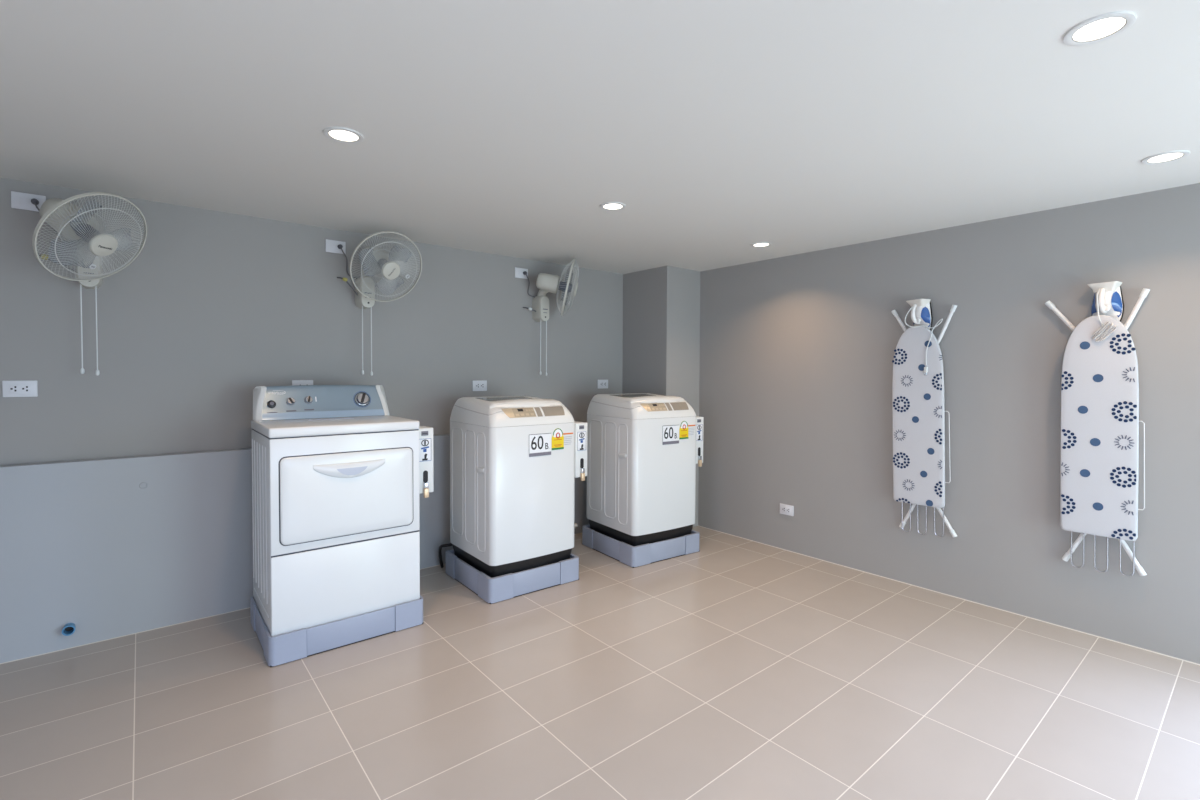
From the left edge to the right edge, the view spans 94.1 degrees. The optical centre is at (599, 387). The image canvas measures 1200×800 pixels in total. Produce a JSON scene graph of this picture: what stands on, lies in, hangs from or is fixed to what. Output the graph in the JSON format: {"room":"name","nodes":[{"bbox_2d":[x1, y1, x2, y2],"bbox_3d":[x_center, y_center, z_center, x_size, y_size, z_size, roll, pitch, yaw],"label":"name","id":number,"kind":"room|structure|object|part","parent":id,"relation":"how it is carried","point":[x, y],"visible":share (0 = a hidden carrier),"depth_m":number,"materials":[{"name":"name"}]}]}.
{"room":"laundry","nodes":[
{"label":"laundry","id":0,"kind":"room"},
{"bbox_2d":[0,434,589,662],"bbox_3d":[-1.938,0.798,3.263,5.603,0.903,0.081,-1,2,-39],"label":"wall","id":1,"kind":"structure","parent":0,"point":[82,544],"depth_m":2.84,"materials":[{"name":"grey paint"}]},
{"bbox_2d":[62,623,75,635],"bbox_3d":[-2.552,1.159,2.685,0.048,0.048,0.046,-1,2,-39],"label":"drain pipe","id":2,"kind":"object","parent":1,"relation":"attached to","point":[69,629],"visible":1,"depth_m":2.68,"materials":[{"name":"blue plastic"}]},
{"bbox_2d":[139,482,147,488],"bbox_3d":[-2.342,0.501,2.865,0.035,0.035,0.005,-1,2,-39],"label":"cap","id":3,"kind":"object","parent":1,"relation":"attached to","point":[145,484],"visible":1,"depth_m":2.87,"materials":[{"name":"grey paint"}]},
{"bbox_2d":[0,533,579,663],"bbox_3d":[-1.913,1.249,3.242,5.603,0.003,0.004,-1,2,-39],"label":"trim","id":4,"kind":"structure","parent":1,"relation":"attached to","point":[578,533],"depth_m":2.84,"materials":[{"name":"beige tile"}]},
{"bbox_2d":[0,178,622,464],"bbox_3d":[-1.847,0.128,3.467,6.320,2.234,0.150,-1,2,-39],"label":"wall","id":5,"kind":"structure","parent":0,"point":[214,307],"depth_m":3.18,"materials":[{"name":"grey paint"}]},
{"bbox_2d":[2,380,37,396],"bbox_3d":[-2.731,0.005,2.631,0.116,0.078,0.012,-1,2,-39],"label":"wall socket","id":6,"kind":"object","parent":5,"relation":"attached to","point":[12,388],"visible":1,"depth_m":2.63,"materials":[{"name":"plastic"}]},
{"bbox_2d":[11,191,45,211],"bbox_3d":[-2.687,-0.876,2.624,0.116,0.078,0.038,-1,2,-39],"label":"wall socket","id":7,"kind":"object","parent":5,"relation":"attached to","point":[24,201],"visible":0.97,"depth_m":2.62,"materials":[{"name":"plastic"}]},
{"bbox_2d":[32,192,146,375],"bbox_3d":[-2.350,-0.466,2.579,0.412,0.818,0.556,-1,2,-39],"label":"wall fan","id":8,"kind":"object","parent":5,"relation":"attached to","point":[66,219],"visible":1,"depth_m":2.49,"materials":[{"name":"white plastic"}]},
{"bbox_3d":[-2.610,-0.777,2.683,0.153,0.204,0.029,-1,2,-44],"label":"power cord","id":9,"kind":"part","parent":8,"relation":"part of","materials":[{"name":"grey plastic"}]},
{"bbox_3d":[-2.500,-0.291,2.693,0.005,0.417,0.006,-1,2,-39],"label":"pull cord","id":10,"kind":"part","parent":8,"relation":"part of","materials":[{"name":"white fabric"}]},
{"bbox_3d":[-2.458,-0.289,2.728,0.005,0.424,0.006,1,2,21],"label":"pull cord","id":11,"kind":"part","parent":8,"relation":"part of","materials":[{"name":"white fabric"}]},
{"bbox_2d":[292,380,312,384],"bbox_3d":[-1.805,-0.007,3.393,0.116,0.078,0.012,-1,2,-39],"label":"wall socket","id":12,"kind":"object","parent":5,"relation":"attached to","point":[294,382],"visible":0.35,"depth_m":3.39,"materials":[{"name":"plastic"}]},
{"bbox_2d":[326,239,345,253],"bbox_3d":[-1.644,-0.881,3.483,0.116,0.078,0.038,-1,2,-39],"label":"wall socket","id":13,"kind":"object","parent":5,"relation":"attached to","point":[332,246],"visible":1,"depth_m":3.48,"materials":[{"name":"plastic"}]},
{"bbox_2d":[337,231,421,375],"bbox_3d":[-1.357,-0.508,3.496,0.448,0.867,0.404,-1,2,-39],"label":"wall fan","id":14,"kind":"object","parent":5,"relation":"attached to","point":[375,259],"visible":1,"depth_m":3.44,"materials":[{"name":"white plastic"}]},
{"bbox_3d":[-1.588,-0.788,3.526,0.031,0.191,0.103,2,2,44],"label":"power cord","id":15,"kind":"part","parent":14,"relation":"part of","materials":[{"name":"grey plastic"}]},
{"bbox_3d":[-1.496,-0.309,3.519,0.005,0.417,0.006,-1,2,-39],"label":"pull cord","id":16,"kind":"part","parent":14,"relation":"part of","materials":[{"name":"white fabric"}]},
{"bbox_3d":[-1.454,-0.306,3.554,0.005,0.424,0.006,1,2,21],"label":"pull cord","id":17,"kind":"part","parent":14,"relation":"part of","materials":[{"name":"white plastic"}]},
{"bbox_2d":[472,380,486,390],"bbox_3d":[-0.892,-0.015,4.144,0.116,0.078,0.012,-1,2,-39],"label":"wall socket","id":18,"kind":"object","parent":5,"relation":"attached to","point":[476,385],"visible":1,"depth_m":4.14,"materials":[{"name":"plastic"}]},
{"bbox_2d":[515,267,527,278],"bbox_3d":[-0.603,-0.892,4.340,0.116,0.078,0.038,-1,2,-39],"label":"wall socket","id":19,"kind":"object","parent":5,"relation":"attached to","point":[519,272],"visible":1,"depth_m":4.34,"materials":[{"name":"plastic"}]},
{"bbox_2d":[523,259,578,375],"bbox_3d":[-0.313,-0.542,4.316,0.382,0.899,0.462,-1,2,-39],"label":"wall fan","id":20,"kind":"object","parent":5,"relation":"attached to","point":[546,283],"visible":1,"depth_m":4.28,"materials":[{"name":"white plastic"}]},
{"bbox_3d":[-0.464,-0.326,4.369,0.006,0.417,0.005,0,2,-9],"label":"pull cord","id":21,"kind":"part","parent":20,"relation":"part of","materials":[{"name":"white fabric"}]},
{"bbox_3d":[-0.422,-0.323,4.403,0.006,0.424,0.005,0,2,-9],"label":"pull cord","id":22,"kind":"part","parent":20,"relation":"part of","materials":[{"name":"white fabric"}]},
{"bbox_2d":[598,380,607,388],"bbox_3d":[0.027,-0.032,4.901,0.116,0.078,0.012,-1,2,-39],"label":"wall socket","id":23,"kind":"object","parent":5,"relation":"attached to","point":[602,384],"visible":1,"depth_m":4.89,"materials":[{"name":"plastic"}]},
{"bbox_2d":[0,0,1199,273],"bbox_3d":[0.149,-0.966,1.019,6.320,0.100,6.416,-1,2,-39],"label":"ceiling","id":24,"kind":"structure","parent":0,"point":[721,128],"depth_m":1.90,"materials":[{"name":"white paint"}]},
{"bbox_2d":[323,127,363,143],"bbox_3d":[-0.962,-0.946,2.096,0.141,0.007,0.141,-1,2,-39],"label":"recessed light","id":25,"kind":"object","parent":24,"relation":"in","point":[339,134],"visible":1,"depth_m":2.09,"materials":[{"name":"white plastic"}]},
{"bbox_2d":[329,130,357,140],"bbox_3d":[-0.962,-0.947,2.096,0.101,0.001,0.101,-1,2,-39],"label":"diffuser","id":26,"kind":"object","parent":25,"relation":"attached to","point":[336,135],"depth_m":2.09,"materials":[{"name":"white plastic"}]},
{"bbox_2d":[600,202,625,210],"bbox_3d":[0.069,-0.964,2.973,0.141,0.007,0.141,-1,2,-39],"label":"recessed light","id":27,"kind":"object","parent":24,"relation":"in","point":[611,206],"visible":1,"depth_m":2.97,"materials":[{"name":"white plastic"}]},
{"bbox_2d":[603,204,621,208],"bbox_3d":[0.069,-0.965,2.973,0.101,0.001,0.101,-1,2,-39],"label":"diffuser","id":28,"kind":"object","parent":27,"relation":"attached to","point":[605,206],"depth_m":2.97,"materials":[{"name":"white plastic"}]},
{"bbox_2d":[751,242,771,246],"bbox_3d":[1.109,-0.982,3.841,0.141,0.007,0.141,-1,2,-39],"label":"recessed light","id":29,"kind":"object","parent":24,"relation":"in","point":[758,244],"visible":1,"depth_m":3.83,"materials":[{"name":"white plastic"}]},
{"bbox_2d":[754,243,768,245],"bbox_3d":[1.109,-0.983,3.841,0.101,0.001,0.101,-1,2,-39],"label":"diffuser","id":30,"kind":"object","parent":29,"relation":"attached to","point":[755,244],"depth_m":3.83,"materials":[{"name":"white plastic"}]},
{"bbox_2d":[1063,11,1136,45],"bbox_3d":[1.279,-0.918,1.433,0.141,0.007,0.141,-1,2,-39],"label":"recessed light","id":31,"kind":"object","parent":24,"relation":"in","point":[1105,26],"visible":1,"depth_m":1.43,"materials":[{"name":"white plastic"}]},
{"bbox_2d":[1073,18,1125,40],"bbox_3d":[1.279,-0.919,1.433,0.101,0.001,0.101,-1,2,-39],"label":"diffuser","id":32,"kind":"object","parent":31,"relation":"attached to","point":[1100,29],"depth_m":1.43,"materials":[{"name":"white plastic"}]},
{"bbox_2d":[1141,150,1189,164],"bbox_3d":[2.301,-0.936,2.274,0.141,0.007,0.141,-1,2,-39],"label":"recessed light","id":33,"kind":"object","parent":24,"relation":"in","point":[1164,157],"visible":1,"depth_m":2.27,"materials":[{"name":"white plastic"}]},
{"bbox_2d":[1148,153,1182,161],"bbox_3d":[2.301,-0.936,2.274,0.101,0.001,0.101,-1,2,-39],"label":"diffuser","id":34,"kind":"object","parent":33,"relation":"attached to","point":[1167,157],"depth_m":2.27,"materials":[{"name":"white plastic"}]},
{"bbox_2d":[0,526,1199,799],"bbox_3d":[0.139,1.367,1.080,6.320,0.100,6.416,-1,2,-39],"label":"floor","id":35,"kind":"structure","parent":0,"point":[733,668],"depth_m":2.27,"materials":[{"name":"beige tile"}]},
{"bbox_2d":[250,595,422,667],"bbox_3d":[-1.408,1.191,2.991,0.724,0.137,0.610,-1,2,-39],"label":"stand","id":36,"kind":"object","parent":35,"relation":"on","point":[302,643],"visible":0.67,"depth_m":2.73,"materials":[{"name":"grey plastic"}]},
{"bbox_3d":[-1.683,1.194,2.768,0.008,0.128,0.298,-1,2,-39],"label":"rail","id":37,"kind":"part","parent":36,"relation":"part of","materials":[{"name":"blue plastic"}]},
{"bbox_2d":[251,385,419,636],"bbox_3d":[-1.401,0.610,2.970,0.701,1.239,0.603,-1,2,-39],"label":"dryer","id":38,"kind":"object","parent":36,"relation":"on","point":[336,505],"visible":0.97,"depth_m":2.76,"materials":[{"name":"white metal"}]},
{"bbox_3d":[-1.748,0.088,2.972,0.041,0.041,0.030,-1,2,-39],"label":"start knob","id":39,"kind":"part","parent":38,"relation":"part of","materials":[{"name":"grey plastic"}]},
{"bbox_3d":[-1.677,0.076,3.030,0.045,0.046,0.035,-1,2,-39],"label":"selector knob","id":40,"kind":"part","parent":38,"relation":"part of","materials":[{"name":"silver metal"}]},
{"bbox_3d":[-1.610,0.069,3.087,0.043,0.044,0.034,-1,2,-39],"label":"selector knob","id":41,"kind":"part","parent":38,"relation":"part of","materials":[{"name":"silver metal"}]},
{"bbox_3d":[-1.233,0.498,2.760,0.693,0.535,0.010,-1,2,-39],"label":"panel","id":42,"kind":"part","parent":38,"relation":"part of","materials":[{"name":"white metal"}]},
{"bbox_3d":[-1.235,1.003,2.773,0.693,0.461,0.010,-1,2,-39],"label":"panel","id":43,"kind":"part","parent":38,"relation":"part of","materials":[{"name":"white metal"}]},
{"bbox_3d":[-1.225,0.521,2.751,0.614,0.405,0.017,-1,2,-39],"label":"door","id":44,"kind":"part","parent":38,"relation":"part of","materials":[{"name":"white metal"}]},
{"bbox_3d":[-1.220,0.402,2.736,0.332,0.081,0.018,-1,2,-39],"label":"handle","id":45,"kind":"part","parent":38,"relation":"part of","materials":[{"name":"white plastic"}]},
{"bbox_2d":[419,426,433,497],"bbox_3d":[-0.991,0.408,3.096,0.099,0.378,0.152,-1,2,-39],"label":"box","id":46,"kind":"object","parent":38,"relation":"attached to","point":[425,433],"visible":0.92,"depth_m":3.05,"materials":[{"name":"white plastic"}]},
{"bbox_3d":[-1.222,1.196,2.761,0.412,0.128,0.008,-1,2,-39],"label":"rail","id":47,"kind":"part","parent":36,"relation":"part of","materials":[{"name":"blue plastic"}]},
{"bbox_2d":[439,543,452,567],"bbox_3d":[-1.046,1.137,3.778,0.122,0.190,0.053,1,2,35],"label":"hose","id":48,"kind":"object","parent":35,"relation":"on","point":[448,544],"visible":0.93,"depth_m":3.78,"materials":[{"name":"black plastic"}]},
{"bbox_2d":[445,549,578,603],"bbox_3d":[-0.586,1.172,3.691,0.650,0.146,0.660,-1,2,-38],"label":"stand","id":49,"kind":"object","parent":35,"relation":"on","point":[512,585],"visible":0.66,"depth_m":3.43,"materials":[{"name":"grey plastic"}]},
{"bbox_3d":[-0.831,1.175,3.498,0.018,0.137,0.348,-1,2,-38],"label":"rail","id":50,"kind":"part","parent":49,"relation":"part of","materials":[{"name":"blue plastic"}]},
{"bbox_2d":[450,396,574,577],"bbox_3d":[-0.581,0.640,3.670,0.623,1.151,0.634,-1,2,-38],"label":"washing machine","id":51,"kind":"object","parent":49,"relation":"on","point":[512,458],"visible":1,"depth_m":3.42,"materials":[{"name":"white metal"}]},
{"bbox_3d":[-0.572,0.094,3.655,0.537,0.059,0.473,-1,2,-38],"label":"lid","id":52,"kind":"part","parent":51,"relation":"part of","materials":[{"name":"white plastic"}]},
{"bbox_3d":[-0.405,0.154,3.458,0.464,0.067,0.071,-1,2,-38],"label":"control panel","id":53,"kind":"part","parent":51,"relation":"part of","materials":[{"name":"white plastic"}]},
{"bbox_2d":[531,433,549,449],"bbox_3d":[-0.367,0.339,3.429,0.160,0.113,0.003,-1,2,-38],"label":"print","id":54,"kind":"object","parent":51,"relation":"on","point":[541,437],"depth_m":3.42},
{"bbox_2d":[575,421,586,480],"bbox_3d":[-0.155,0.419,3.713,0.099,0.378,0.152,-1,2,-38],"label":"box","id":55,"kind":"object","parent":51,"relation":"attached to","point":[580,427],"visible":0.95,"depth_m":3.66,"materials":[{"name":"white plastic"}]},
{"bbox_3d":[-0.390,1.178,3.442,0.338,0.137,0.018,-1,2,-38],"label":"rail","id":56,"kind":"part","parent":49,"relation":"part of","materials":[{"name":"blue plastic"}]},
{"bbox_2d":[582,525,699,567],"bbox_3d":[0.307,1.162,4.304,0.652,0.142,0.660,-1,2,-35],"label":"stand","id":57,"kind":"object","parent":35,"relation":"on","point":[640,555],"visible":0.65,"depth_m":4.05,"materials":[{"name":"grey plastic"}]},
{"bbox_3d":[0.051,1.164,4.125,0.018,0.133,0.348,-1,2,-35],"label":"rail","id":58,"kind":"part","parent":57,"relation":"part of","materials":[{"name":"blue plastic"}]},
{"bbox_2d":[587,393,695,545],"bbox_3d":[0.311,0.628,4.283,0.623,1.151,0.634,-1,2,-35],"label":"washing machine","id":59,"kind":"object","parent":57,"relation":"on","point":[641,447],"visible":0.99,"depth_m":4.04,"materials":[{"name":"white metal"}]},
{"bbox_3d":[0.320,0.082,4.267,0.537,0.059,0.473,-1,2,-35],"label":"lid","id":60,"kind":"part","parent":59,"relation":"part of","materials":[{"name":"white plastic"}]},
{"bbox_3d":[0.475,0.142,4.061,0.464,0.067,0.071,-1,2,-35],"label":"control panel","id":61,"kind":"part","parent":59,"relation":"part of","materials":[{"name":"white plastic"}]},
{"bbox_2d":[662,425,676,441],"bbox_3d":[0.512,0.327,4.030,0.160,0.113,0.003,-1,2,-35],"label":"print","id":62,"kind":"object","parent":59,"relation":"on","point":[665,432],"depth_m":4.02},
{"bbox_2d":[696,416,703,466],"bbox_3d":[0.727,0.412,4.322,0.099,0.378,0.152,-1,2,-35],"label":"box","id":63,"kind":"object","parent":59,"relation":"attached to","point":[699,420],"visible":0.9,"depth_m":4.27,"materials":[{"name":"white plastic"}]},
{"bbox_3d":[0.489,1.168,4.045,0.340,0.133,0.018,-1,2,-35],"label":"rail","id":64,"kind":"part","parent":57,"relation":"part of","materials":[{"name":"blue plastic"}]},
{"bbox_2d":[622,266,699,526],"bbox_3d":[0.537,0.099,4.979,0.417,2.234,0.547,-1,2,-39],"label":"wall pillar","id":65,"kind":"structure","parent":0,"point":[661,305],"depth_m":4.78,"materials":[{"name":"grey paint"}]},
{"bbox_2d":[698,183,1199,663],"bbox_3d":[2.573,0.161,2.952,0.150,2.234,6.266,-1,2,-39],"label":"wall","id":66,"kind":"structure","parent":0,"point":[797,353],"depth_m":3.27,"materials":[{"name":"grey paint"}]},
{"bbox_2d":[780,503,793,515],"bbox_3d":[1.417,0.927,4.245,0.012,0.078,0.116,-1,2,-39],"label":"wall socket","id":67,"kind":"object","parent":66,"relation":"attached to","point":[785,509],"visible":1,"depth_m":4.24,"materials":[{"name":"plastic"}]},
{"bbox_2d":[891,305,956,537],"bbox_3d":[2.000,0.206,3.460,0.089,1.420,0.378,-1,0,-39],"label":"ironing board","id":68,"kind":"object","parent":66,"relation":"attached to","point":[917,397],"visible":0.98,"depth_m":3.44,"materials":[{"name":"white fabric"}]},
{"bbox_3d":[1.956,-0.238,3.531,0.021,0.519,0.205,-1,0,-39],"label":"leg","id":69,"kind":"part","parent":68,"relation":"part of","materials":[{"name":"white metal"}]},
{"bbox_3d":[1.979,0.631,3.522,0.021,0.524,0.168,-1,0,-39],"label":"leg","id":70,"kind":"part","parent":68,"relation":"part of","materials":[{"name":"white metal"}]},
{"bbox_3d":[2.066,0.633,3.416,0.021,0.522,0.199,-1,0,-39],"label":"leg","id":71,"kind":"part","parent":68,"relation":"part of","materials":[{"name":"white metal"}]},
{"bbox_3d":[2.061,-0.191,3.405,0.021,0.602,0.203,-1,0,-39],"label":"leg","id":72,"kind":"part","parent":68,"relation":"part of","materials":[{"name":"white metal"}]},
{"bbox_3d":[2.073,0.357,3.383,0.004,0.434,0.088,-1,0,-39],"label":"rail","id":73,"kind":"part","parent":68,"relation":"part of","materials":[{"name":"white metal"}]},
{"bbox_2d":[905,299,942,374],"bbox_3d":[1.972,-0.308,3.412,0.117,0.464,0.218,0,2,-21],"label":"iron","id":74,"kind":"object","parent":66,"relation":"attached to","point":[921,312],"visible":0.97,"depth_m":3.42,"materials":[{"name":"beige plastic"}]},
{"bbox_3d":[1.947,-0.452,3.446,0.065,0.122,0.024,0,2,-21],"label":"handle","id":75,"kind":"part","parent":74,"relation":"part of","materials":[{"name":"white plastic"}]},
{"bbox_3d":[1.994,-0.433,3.418,0.056,0.127,0.030,0,2,-14],"label":"water tank","id":76,"kind":"part","parent":74,"relation":"part of","materials":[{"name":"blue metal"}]},
{"bbox_2d":[700,526,1199,664],"bbox_3d":[2.507,1.277,2.933,0.005,0.004,5.169,-1,2,-39],"label":"trim","id":77,"kind":"structure","parent":66,"relation":"attached to","point":[700,526],"depth_m":3.24,"materials":[{"name":"beige tile"}]},
{"bbox_2d":[1045,288,1149,576],"bbox_3d":[2.509,0.225,2.842,0.089,1.418,0.407,-1,1,-39],"label":"ironing board","id":78,"kind":"object","parent":66,"relation":"attached to","point":[1099,445],"visible":1,"depth_m":2.79,"materials":[{"name":"white fabric"}]},
{"bbox_3d":[2.478,-0.194,2.899,0.021,0.531,0.261,-1,1,-39],"label":"leg","id":79,"kind":"part","parent":78,"relation":"part of","materials":[{"name":"white metal"}]},
{"bbox_3d":[2.507,0.642,2.881,0.021,0.534,0.185,-1,1,-39],"label":"leg","id":80,"kind":"part","parent":78,"relation":"part of","materials":[{"name":"white metal"}]},
{"bbox_3d":[2.591,0.646,2.779,0.021,0.530,0.181,-1,1,-39],"label":"leg","id":81,"kind":"part","parent":78,"relation":"part of","materials":[{"name":"white metal"}]},
{"bbox_3d":[2.590,-0.192,2.762,0.021,0.569,0.176,-1,1,-39],"label":"leg","id":82,"kind":"part","parent":78,"relation":"part of","materials":[{"name":"white metal"}]},
{"bbox_3d":[2.608,0.377,2.733,0.004,0.434,0.088,-1,1,-39],"label":"rail","id":83,"kind":"part","parent":78,"relation":"part of","materials":[{"name":"white metal"}]},
{"bbox_2d":[1087,281,1123,341],"bbox_3d":[2.519,-0.375,2.793,0.104,0.293,0.128,-1,2,-31],"label":"iron","id":84,"kind":"object","parent":66,"relation":"attached to","point":[1108,297],"visible":0.96,"depth_m":2.77,"materials":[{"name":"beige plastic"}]},
{"bbox_3d":[2.510,-0.415,2.838,0.056,0.127,0.030,-1,2,-38],"label":"water tank","id":85,"kind":"part","parent":84,"relation":"part of","materials":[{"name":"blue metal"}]},
{"bbox_3d":[2.485,-0.398,2.773,0.028,0.192,0.024,0,2,-22],"label":"power cord","id":86,"kind":"part","parent":84,"relation":"part of","materials":[{"name":"white plastic"}]},
{"bbox_3d":[2.504,-0.432,2.782,0.065,0.122,0.024,-1,2,-31],"label":"handle","id":87,"kind":"part","parent":84,"relation":"part of","materials":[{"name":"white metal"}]},
{"bbox_3d":[2.556,-0.413,2.764,0.056,0.127,0.030,0,2,-25],"label":"water tank","id":88,"kind":"part","parent":84,"relation":"part of","materials":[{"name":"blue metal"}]}
]}

